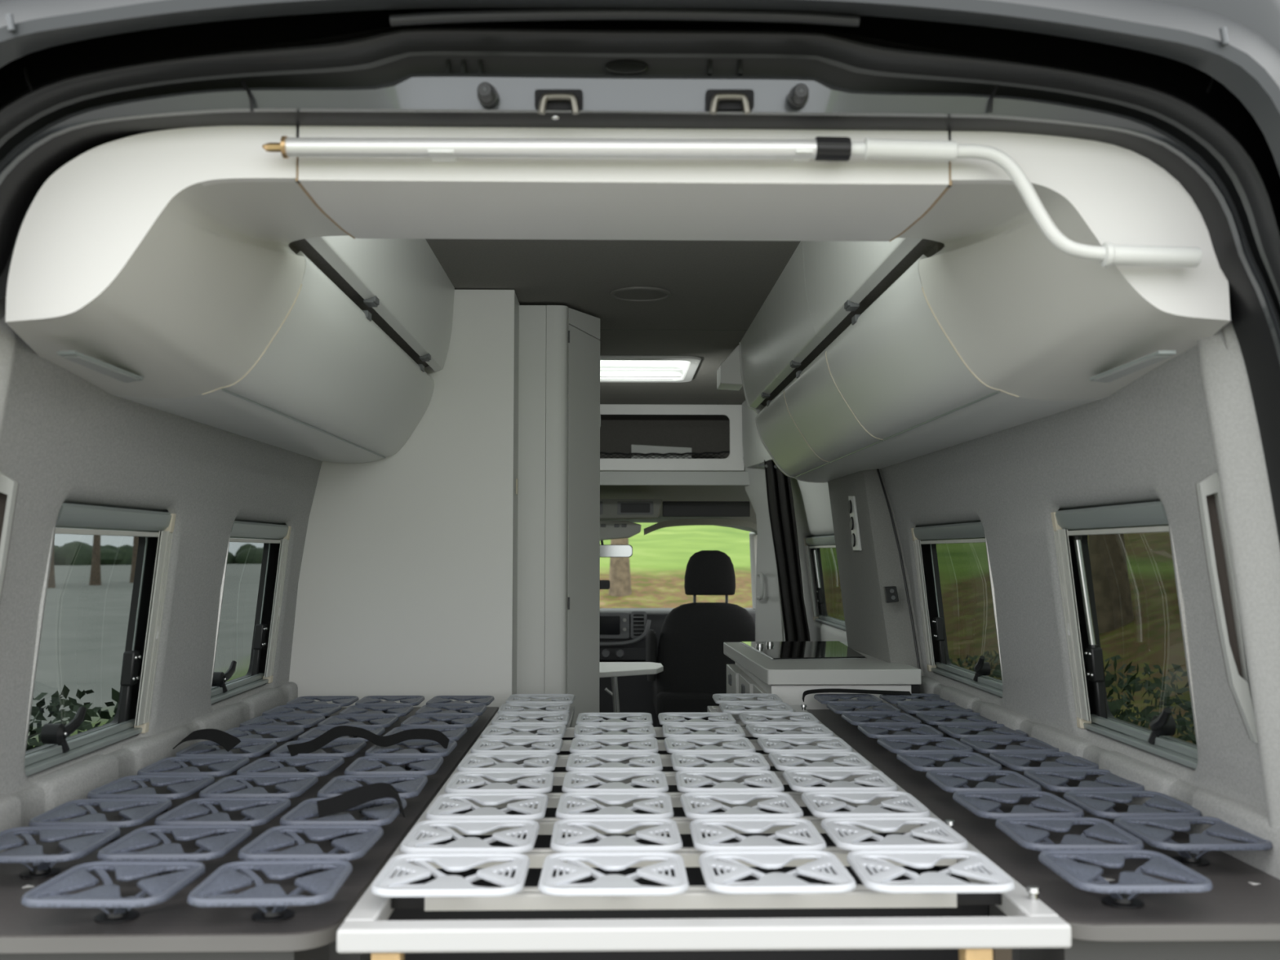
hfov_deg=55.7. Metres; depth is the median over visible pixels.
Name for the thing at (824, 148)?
rod
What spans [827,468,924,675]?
wall panel
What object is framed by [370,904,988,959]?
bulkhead
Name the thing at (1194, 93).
door frame
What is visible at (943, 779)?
plate
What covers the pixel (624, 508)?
vent grille
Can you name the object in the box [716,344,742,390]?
bracket
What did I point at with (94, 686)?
window
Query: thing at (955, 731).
plate
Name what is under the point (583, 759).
plate
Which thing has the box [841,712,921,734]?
plate
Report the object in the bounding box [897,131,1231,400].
overhead cabinet
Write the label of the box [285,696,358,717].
plate
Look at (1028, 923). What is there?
frame
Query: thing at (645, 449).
storage box
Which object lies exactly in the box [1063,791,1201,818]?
plate
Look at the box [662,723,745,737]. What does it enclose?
plate
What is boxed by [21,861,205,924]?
plate
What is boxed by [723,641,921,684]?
countertop
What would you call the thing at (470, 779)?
plate
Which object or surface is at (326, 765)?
plate
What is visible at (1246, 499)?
trim
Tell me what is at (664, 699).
cushion
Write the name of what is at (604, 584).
bracket
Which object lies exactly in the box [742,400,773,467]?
trim
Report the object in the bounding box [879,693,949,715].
plate
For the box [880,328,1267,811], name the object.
wall
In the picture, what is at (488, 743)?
plate
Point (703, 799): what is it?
plate
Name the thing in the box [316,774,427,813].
plate
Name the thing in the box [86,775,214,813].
plate
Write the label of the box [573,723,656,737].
plate
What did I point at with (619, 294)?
grille
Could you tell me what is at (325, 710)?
plate
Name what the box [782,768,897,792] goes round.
plate
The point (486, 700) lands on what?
plate
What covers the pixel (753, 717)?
plate
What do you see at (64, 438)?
wall
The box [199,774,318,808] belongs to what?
plate
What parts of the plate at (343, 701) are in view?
plate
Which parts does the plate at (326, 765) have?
spring arm, plate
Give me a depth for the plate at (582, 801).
1.83 m
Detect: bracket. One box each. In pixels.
[600,580,609,589]
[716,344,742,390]
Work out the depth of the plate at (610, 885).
1.43 m
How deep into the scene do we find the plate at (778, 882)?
1.44 m
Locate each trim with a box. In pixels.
[0,298,17,439]
[600,485,757,533]
[679,329,747,330]
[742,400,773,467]
[1197,321,1279,828]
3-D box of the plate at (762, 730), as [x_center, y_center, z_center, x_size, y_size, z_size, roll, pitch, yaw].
[0.320,0.547,2.604,0.173,0.025,0.170,0,-3,-2]
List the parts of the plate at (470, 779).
spring arm, spring arm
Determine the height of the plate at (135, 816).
0.044 m
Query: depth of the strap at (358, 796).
1.79 m
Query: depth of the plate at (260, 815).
1.79 m
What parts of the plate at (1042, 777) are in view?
plate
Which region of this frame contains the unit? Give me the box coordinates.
[723,641,921,726]
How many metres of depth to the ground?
30.71 m
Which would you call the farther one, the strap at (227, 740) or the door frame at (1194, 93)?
the strap at (227, 740)
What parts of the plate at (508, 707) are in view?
plate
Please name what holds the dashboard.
on the floor
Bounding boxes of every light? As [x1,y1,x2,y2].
[57,351,143,382]
[600,520,640,540]
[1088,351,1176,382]
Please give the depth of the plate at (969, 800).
1.84 m
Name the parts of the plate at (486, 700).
plate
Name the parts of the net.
edge cord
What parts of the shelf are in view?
rail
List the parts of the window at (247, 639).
latch handle, pane, sill rail, rail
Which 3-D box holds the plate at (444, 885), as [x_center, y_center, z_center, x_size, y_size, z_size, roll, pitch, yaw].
[-0.221,0.476,1.440,0.173,0.025,0.170,0,-3,-1]
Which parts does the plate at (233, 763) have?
spring arm, plate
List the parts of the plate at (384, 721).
plate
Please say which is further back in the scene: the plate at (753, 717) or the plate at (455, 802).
the plate at (753, 717)
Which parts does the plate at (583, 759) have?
spring arm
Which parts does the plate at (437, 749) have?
plate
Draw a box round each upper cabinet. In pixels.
[111,235,454,463]
[738,237,1107,482]
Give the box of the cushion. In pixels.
[652,679,726,721]
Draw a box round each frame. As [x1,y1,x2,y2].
[0,0,1279,545]
[336,704,1071,959]
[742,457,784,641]
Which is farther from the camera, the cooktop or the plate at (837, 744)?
the cooktop
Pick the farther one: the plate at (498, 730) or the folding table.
the folding table
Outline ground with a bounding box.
[600,522,752,608]
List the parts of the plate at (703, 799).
spring arm, spring arm, spring arm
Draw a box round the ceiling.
[425,239,800,404]
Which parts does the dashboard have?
climate knob, climate knob, climate panel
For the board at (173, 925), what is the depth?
1.44 m
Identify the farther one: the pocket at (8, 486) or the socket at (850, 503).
the socket at (850, 503)
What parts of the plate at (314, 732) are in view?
plate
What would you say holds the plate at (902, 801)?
on the frame at (1028, 923)
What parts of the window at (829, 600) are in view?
rail, sill rail, pane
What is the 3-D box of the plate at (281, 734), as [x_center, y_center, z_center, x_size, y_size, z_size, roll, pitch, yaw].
[-0.807,0.556,2.560,0.160,0.044,0.170,0,-3,0]
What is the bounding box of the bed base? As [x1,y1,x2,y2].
[409,752,939,886]
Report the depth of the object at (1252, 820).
1.98 m
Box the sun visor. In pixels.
[644,518,757,534]
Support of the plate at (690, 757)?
on the frame at (1028, 923)
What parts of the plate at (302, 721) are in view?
plate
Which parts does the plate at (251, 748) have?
spring arm, plate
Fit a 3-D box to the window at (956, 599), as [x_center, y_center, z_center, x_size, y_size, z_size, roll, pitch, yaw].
[0.840,0.322,3.195,0.115,0.413,0.798,0,-3,-1]
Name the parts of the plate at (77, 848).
spring arm, spring arm, spring arm, spring arm, plate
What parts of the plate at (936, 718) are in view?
plate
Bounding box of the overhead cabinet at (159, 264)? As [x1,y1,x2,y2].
[5,125,348,398]
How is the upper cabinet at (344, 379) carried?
attached to the wall at (64, 438)
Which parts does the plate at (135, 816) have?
spring arm, spring arm, plate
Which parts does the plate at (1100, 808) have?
spring arm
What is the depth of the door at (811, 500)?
5.18 m
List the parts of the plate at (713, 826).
spring arm, spring arm, spring arm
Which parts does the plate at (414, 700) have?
plate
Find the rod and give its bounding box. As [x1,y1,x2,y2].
[262,136,1201,267]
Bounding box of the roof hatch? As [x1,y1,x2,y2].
[600,355,701,382]
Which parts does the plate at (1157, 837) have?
spring arm, spring arm, plate, spring arm, spring arm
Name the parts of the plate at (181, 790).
spring arm, plate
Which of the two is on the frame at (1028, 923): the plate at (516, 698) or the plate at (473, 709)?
the plate at (516, 698)
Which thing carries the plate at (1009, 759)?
on the board at (1242, 903)
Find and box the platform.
[858,784,1279,959]
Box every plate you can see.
[0,826,120,879]
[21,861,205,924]
[28,798,172,842]
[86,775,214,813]
[97,824,252,875]
[137,755,248,791]
[154,797,291,836]
[175,740,276,770]
[187,859,352,922]
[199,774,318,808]
[224,726,304,754]
[236,756,344,783]
[238,825,383,876]
[239,715,324,740]
[262,704,341,728]
[269,740,366,770]
[280,797,406,841]
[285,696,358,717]
[297,726,385,753]
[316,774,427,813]
[317,715,398,737]
[338,704,413,724]
[344,755,443,784]
[355,695,424,713]
[364,739,457,770]
[370,852,529,897]
[382,726,466,752]
[400,714,478,731]
[400,819,539,853]
[414,704,487,724]
[425,792,548,820]
[426,695,494,712]
[444,770,554,793]
[457,752,558,771]
[471,737,563,753]
[480,724,566,737]
[491,712,569,724]
[497,702,570,718]
[506,693,575,708]
[537,851,688,896]
[550,817,682,852]
[555,791,673,819]
[561,769,668,792]
[565,751,662,771]
[568,736,658,753]
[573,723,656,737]
[576,712,653,724]
[657,712,736,728]
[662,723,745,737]
[663,736,755,753]
[670,751,769,771]
[675,769,783,792]
[680,791,803,819]
[689,817,826,852]
[698,849,856,893]
[712,693,782,707]
[719,702,794,714]
[738,711,819,728]
[745,723,834,737]
[757,736,853,752]
[768,751,872,770]
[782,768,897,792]
[801,791,930,818]
[813,693,883,715]
[820,816,968,851]
[826,702,901,722]
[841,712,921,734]
[846,849,1014,893]
[857,724,943,750]
[876,737,973,767]
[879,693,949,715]
[896,751,1001,777]
[897,702,973,725]
[915,711,996,737]
[925,769,1041,800]
[937,724,1027,751]
[952,791,1084,826]
[960,736,1058,766]
[989,751,1098,776]
[995,817,1143,863]
[1023,768,1144,805]
[1038,849,1213,909]
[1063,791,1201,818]
[1113,816,1272,866]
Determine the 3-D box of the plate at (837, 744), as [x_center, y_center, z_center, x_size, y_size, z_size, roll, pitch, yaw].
[0.326,0.535,2.409,0.173,0.025,0.170,0,-3,-1]
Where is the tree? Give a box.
[608,537,631,596]
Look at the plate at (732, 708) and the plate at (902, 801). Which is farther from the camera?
the plate at (732, 708)
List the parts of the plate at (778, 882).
spring arm, spring arm, spring arm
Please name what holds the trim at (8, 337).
attached to the wall at (64, 438)
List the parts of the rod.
bent rod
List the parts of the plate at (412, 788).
spring arm, plate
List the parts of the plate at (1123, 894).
spring arm, spring arm, plate, spring arm, spring arm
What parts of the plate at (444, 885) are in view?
spring arm, spring arm, spring arm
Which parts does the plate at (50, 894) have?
spring arm, spring arm, plate, spring arm, spring arm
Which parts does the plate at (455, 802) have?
spring arm, spring arm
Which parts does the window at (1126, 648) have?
rail, sill rail, pane, latch handle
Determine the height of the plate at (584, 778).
0.025 m
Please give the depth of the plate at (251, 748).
2.35 m
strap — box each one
[173,728,240,751]
[287,725,449,755]
[316,782,404,817]
[802,688,911,702]
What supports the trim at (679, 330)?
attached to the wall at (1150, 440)
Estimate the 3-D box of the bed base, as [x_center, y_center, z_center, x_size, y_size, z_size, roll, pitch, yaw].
[0.041,0.637,2.322,0.827,0.010,1.310,0,-3,-1]
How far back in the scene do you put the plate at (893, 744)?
2.41 m
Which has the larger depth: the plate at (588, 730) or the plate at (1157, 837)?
the plate at (588, 730)
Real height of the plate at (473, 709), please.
0.044 m
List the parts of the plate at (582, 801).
spring arm, spring arm, spring arm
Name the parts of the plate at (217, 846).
spring arm, spring arm, plate, spring arm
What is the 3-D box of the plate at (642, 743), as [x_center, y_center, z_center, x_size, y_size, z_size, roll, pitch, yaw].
[-0.051,0.535,2.404,0.173,0.025,0.170,0,-3,0]
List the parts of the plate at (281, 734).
spring arm, plate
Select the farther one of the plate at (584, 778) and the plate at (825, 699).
the plate at (825, 699)
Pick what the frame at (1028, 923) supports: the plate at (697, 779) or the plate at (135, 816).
the plate at (697, 779)
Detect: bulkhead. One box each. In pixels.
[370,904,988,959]
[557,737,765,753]
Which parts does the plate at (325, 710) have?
plate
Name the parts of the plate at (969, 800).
spring arm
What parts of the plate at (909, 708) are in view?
plate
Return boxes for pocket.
[0,471,18,601]
[1195,471,1257,743]
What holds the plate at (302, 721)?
on the board at (173, 925)
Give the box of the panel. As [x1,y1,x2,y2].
[295,125,951,241]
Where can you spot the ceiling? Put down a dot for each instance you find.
(713, 285)
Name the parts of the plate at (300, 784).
spring arm, plate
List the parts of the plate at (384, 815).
spring arm, plate, spring arm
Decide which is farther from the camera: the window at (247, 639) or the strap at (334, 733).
the window at (247, 639)
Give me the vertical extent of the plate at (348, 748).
0.044 m
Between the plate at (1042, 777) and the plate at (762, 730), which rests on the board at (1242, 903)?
the plate at (1042, 777)
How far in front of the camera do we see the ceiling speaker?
3.46 m
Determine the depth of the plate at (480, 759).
2.21 m
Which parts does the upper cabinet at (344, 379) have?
door, door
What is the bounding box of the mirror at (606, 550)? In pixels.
[600,540,632,557]
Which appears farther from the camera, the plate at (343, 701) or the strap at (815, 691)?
the strap at (815, 691)
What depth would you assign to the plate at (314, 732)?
2.56 m
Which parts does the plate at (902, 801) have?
spring arm, spring arm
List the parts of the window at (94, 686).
latch handle, pane, sill rail, rail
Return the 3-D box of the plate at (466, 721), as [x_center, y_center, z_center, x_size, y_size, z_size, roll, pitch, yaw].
[-0.455,0.568,2.760,0.160,0.044,0.170,0,-3,0]
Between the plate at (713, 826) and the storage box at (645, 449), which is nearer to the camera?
the plate at (713, 826)
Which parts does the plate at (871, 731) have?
plate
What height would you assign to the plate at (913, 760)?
0.044 m
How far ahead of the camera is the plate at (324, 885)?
1.40 m
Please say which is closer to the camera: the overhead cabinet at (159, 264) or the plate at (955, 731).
the overhead cabinet at (159, 264)
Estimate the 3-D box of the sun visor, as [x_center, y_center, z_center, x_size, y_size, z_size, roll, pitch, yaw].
[0.356,0.270,6.971,0.667,0.095,0.030,0,-3,-1]
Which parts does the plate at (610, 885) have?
spring arm, spring arm, spring arm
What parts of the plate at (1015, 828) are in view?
spring arm, spring arm, plate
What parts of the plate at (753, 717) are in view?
plate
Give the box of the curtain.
[758,459,810,641]
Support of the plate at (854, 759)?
on the frame at (1028, 923)
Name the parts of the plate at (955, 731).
plate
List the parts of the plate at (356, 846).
spring arm, spring arm, plate, spring arm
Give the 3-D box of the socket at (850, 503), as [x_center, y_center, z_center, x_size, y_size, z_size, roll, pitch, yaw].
[0.664,0.084,3.831,0.004,0.044,0.044,0,-3,-1]
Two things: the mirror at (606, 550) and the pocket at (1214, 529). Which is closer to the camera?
the pocket at (1214, 529)
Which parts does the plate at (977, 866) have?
spring arm, spring arm, spring arm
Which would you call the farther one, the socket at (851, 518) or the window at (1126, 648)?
the socket at (851, 518)
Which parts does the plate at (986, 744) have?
plate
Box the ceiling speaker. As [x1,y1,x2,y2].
[609,286,671,301]
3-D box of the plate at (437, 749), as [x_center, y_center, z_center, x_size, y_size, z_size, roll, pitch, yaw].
[-0.447,0.544,2.374,0.160,0.044,0.170,0,-3,0]
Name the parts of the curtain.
rail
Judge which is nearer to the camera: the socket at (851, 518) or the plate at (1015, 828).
the plate at (1015, 828)
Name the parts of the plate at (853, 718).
plate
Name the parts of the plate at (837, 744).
spring arm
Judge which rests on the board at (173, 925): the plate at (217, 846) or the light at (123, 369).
the plate at (217, 846)
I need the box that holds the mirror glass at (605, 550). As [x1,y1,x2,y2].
[600,545,631,556]
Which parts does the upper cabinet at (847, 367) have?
door, panel, door, door, door, door, door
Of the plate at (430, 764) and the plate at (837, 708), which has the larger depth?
the plate at (837, 708)
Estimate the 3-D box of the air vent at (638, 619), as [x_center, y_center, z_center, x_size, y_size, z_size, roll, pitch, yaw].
[-0.008,0.835,6.974,0.093,0.158,0.030,0,-3,-1]
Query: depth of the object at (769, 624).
5.96 m
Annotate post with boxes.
[992,948,1012,959]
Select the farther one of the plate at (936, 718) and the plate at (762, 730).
the plate at (936, 718)
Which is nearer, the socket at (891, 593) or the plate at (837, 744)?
the plate at (837, 744)
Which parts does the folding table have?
leg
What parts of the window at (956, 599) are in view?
rail, sill rail, pane, latch handle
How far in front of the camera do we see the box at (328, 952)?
1.38 m
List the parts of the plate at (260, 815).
spring arm, plate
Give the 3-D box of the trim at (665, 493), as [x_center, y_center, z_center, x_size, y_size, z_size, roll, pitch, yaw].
[-0.146,0.164,6.651,1.900,0.293,1.300,0,-3,-1]
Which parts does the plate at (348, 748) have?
plate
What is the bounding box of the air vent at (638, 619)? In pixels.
[631,611,646,638]
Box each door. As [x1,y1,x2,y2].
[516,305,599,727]
[790,477,847,641]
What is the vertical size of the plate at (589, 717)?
0.025 m
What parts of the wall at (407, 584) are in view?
return panel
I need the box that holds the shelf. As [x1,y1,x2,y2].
[600,404,749,485]
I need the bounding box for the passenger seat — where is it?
[645,550,755,727]
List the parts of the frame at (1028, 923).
leg, rail, short rail, rail, short rail, rail, leg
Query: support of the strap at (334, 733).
on the plate at (348, 748)
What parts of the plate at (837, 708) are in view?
plate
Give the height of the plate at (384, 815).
0.044 m
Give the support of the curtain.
hanging from the trim at (754, 452)
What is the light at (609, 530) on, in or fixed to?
attached to the console
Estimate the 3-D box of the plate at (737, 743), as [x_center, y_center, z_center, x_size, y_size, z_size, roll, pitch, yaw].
[0.137,0.535,2.405,0.173,0.025,0.170,0,-3,-2]
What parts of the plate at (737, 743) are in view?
spring arm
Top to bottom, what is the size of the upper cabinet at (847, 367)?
0.498 m
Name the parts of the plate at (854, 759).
spring arm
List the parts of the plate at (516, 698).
plate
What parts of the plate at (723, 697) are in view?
plate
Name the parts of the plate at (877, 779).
spring arm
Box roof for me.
[0,0,1279,53]
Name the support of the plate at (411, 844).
on the frame at (1028, 923)
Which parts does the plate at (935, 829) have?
spring arm, spring arm, spring arm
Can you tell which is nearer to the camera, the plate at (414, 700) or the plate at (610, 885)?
the plate at (610, 885)
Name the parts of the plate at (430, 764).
spring arm, plate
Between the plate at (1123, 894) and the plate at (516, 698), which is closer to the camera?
the plate at (1123, 894)
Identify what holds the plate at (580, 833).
on the frame at (1028, 923)
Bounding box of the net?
[600,451,729,458]
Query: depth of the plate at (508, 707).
2.98 m
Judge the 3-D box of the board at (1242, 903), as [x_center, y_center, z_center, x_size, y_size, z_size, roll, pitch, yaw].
[0.632,0.574,2.333,0.364,0.021,1.902,0,-3,-1]
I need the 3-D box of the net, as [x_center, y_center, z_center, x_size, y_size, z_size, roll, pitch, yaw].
[-0.153,-0.144,6.040,1.201,0.080,0.009,0,-3,-1]
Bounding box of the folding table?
[599,662,663,712]
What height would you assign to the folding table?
0.780 m
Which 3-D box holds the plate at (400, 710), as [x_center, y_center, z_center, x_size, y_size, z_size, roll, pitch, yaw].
[-0.639,0.579,2.941,0.160,0.044,0.170,0,-3,-2]
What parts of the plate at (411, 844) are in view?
spring arm, spring arm, spring arm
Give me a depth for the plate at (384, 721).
2.76 m
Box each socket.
[848,499,852,513]
[849,516,853,529]
[851,533,855,546]
[883,586,898,602]
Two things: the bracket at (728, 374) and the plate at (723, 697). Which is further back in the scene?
the bracket at (728, 374)
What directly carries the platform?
on the floor
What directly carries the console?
attached to the wall
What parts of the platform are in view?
panel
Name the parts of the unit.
cabinet door, cabinet door, cabinet door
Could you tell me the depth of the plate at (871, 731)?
2.60 m
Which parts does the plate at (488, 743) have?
spring arm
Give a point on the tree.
(620, 579)
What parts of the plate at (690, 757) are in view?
spring arm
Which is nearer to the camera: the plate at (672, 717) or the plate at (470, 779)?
the plate at (470, 779)
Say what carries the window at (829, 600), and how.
attached to the door at (811, 500)
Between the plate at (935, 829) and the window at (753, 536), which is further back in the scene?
the window at (753, 536)
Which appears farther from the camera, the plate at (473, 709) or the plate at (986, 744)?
the plate at (473, 709)
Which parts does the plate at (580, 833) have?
spring arm, spring arm, spring arm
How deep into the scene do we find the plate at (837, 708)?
2.99 m
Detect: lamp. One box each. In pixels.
[1093,355,1170,382]
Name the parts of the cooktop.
knob, knob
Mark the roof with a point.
(1262, 17)
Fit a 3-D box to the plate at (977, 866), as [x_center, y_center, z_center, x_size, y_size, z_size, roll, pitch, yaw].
[0.345,0.477,1.455,0.173,0.025,0.170,0,-3,-1]
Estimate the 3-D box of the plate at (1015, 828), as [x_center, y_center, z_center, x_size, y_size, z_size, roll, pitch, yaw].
[0.583,0.501,1.654,0.160,0.044,0.170,0,-3,0]
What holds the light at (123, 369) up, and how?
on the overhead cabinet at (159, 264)
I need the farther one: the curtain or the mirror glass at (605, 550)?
the mirror glass at (605, 550)
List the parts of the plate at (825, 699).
plate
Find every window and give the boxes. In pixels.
[24,502,176,776]
[210,520,291,703]
[749,532,757,608]
[804,534,845,630]
[911,521,1003,697]
[1050,501,1197,768]
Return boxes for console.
[600,498,750,519]
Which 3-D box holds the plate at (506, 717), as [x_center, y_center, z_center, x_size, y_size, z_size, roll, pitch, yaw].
[-0.250,0.558,2.783,0.173,0.025,0.170,0,-3,-2]
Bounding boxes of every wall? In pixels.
[0,295,322,795]
[288,289,519,708]
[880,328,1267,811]
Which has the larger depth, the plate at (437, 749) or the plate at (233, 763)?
the plate at (437, 749)
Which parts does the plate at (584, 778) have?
spring arm, spring arm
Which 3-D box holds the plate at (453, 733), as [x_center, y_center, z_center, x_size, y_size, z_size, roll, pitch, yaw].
[-0.455,0.556,2.567,0.160,0.044,0.170,0,-3,0]
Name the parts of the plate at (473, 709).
plate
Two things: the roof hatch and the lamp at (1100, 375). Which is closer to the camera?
the lamp at (1100, 375)
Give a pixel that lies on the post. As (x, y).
(997, 953)
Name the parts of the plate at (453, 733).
plate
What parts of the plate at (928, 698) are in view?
plate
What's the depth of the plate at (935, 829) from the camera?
1.64 m
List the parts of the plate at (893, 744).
plate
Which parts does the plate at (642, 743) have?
spring arm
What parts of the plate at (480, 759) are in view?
spring arm, spring arm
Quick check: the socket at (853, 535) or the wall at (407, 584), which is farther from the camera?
the socket at (853, 535)
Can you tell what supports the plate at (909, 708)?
on the board at (1242, 903)
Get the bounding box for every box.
[0,940,370,959]
[630,444,692,458]
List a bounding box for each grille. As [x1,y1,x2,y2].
[614,289,666,299]
[620,503,649,512]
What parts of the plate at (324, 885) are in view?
spring arm, spring arm, spring arm, spring arm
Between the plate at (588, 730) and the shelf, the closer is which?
the plate at (588, 730)
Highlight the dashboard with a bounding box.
[599,608,755,727]
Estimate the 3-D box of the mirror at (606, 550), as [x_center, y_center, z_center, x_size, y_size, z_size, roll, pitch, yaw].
[-0.210,0.388,7.019,0.335,0.120,0.068,0,-3,-1]
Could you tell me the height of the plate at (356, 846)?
0.044 m
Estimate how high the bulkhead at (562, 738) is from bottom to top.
0.800 m
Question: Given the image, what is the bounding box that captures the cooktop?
[739,640,866,660]
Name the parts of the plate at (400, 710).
plate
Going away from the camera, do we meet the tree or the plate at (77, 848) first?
the plate at (77, 848)
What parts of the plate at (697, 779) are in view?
spring arm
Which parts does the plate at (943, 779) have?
spring arm, plate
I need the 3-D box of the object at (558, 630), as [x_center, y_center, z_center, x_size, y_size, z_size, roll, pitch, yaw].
[-0.422,0.505,4.108,0.578,1.990,1.161,0,-3,-1]
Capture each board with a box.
[0,706,498,953]
[805,709,1279,941]
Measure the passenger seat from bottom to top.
1.266 m
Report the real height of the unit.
0.934 m

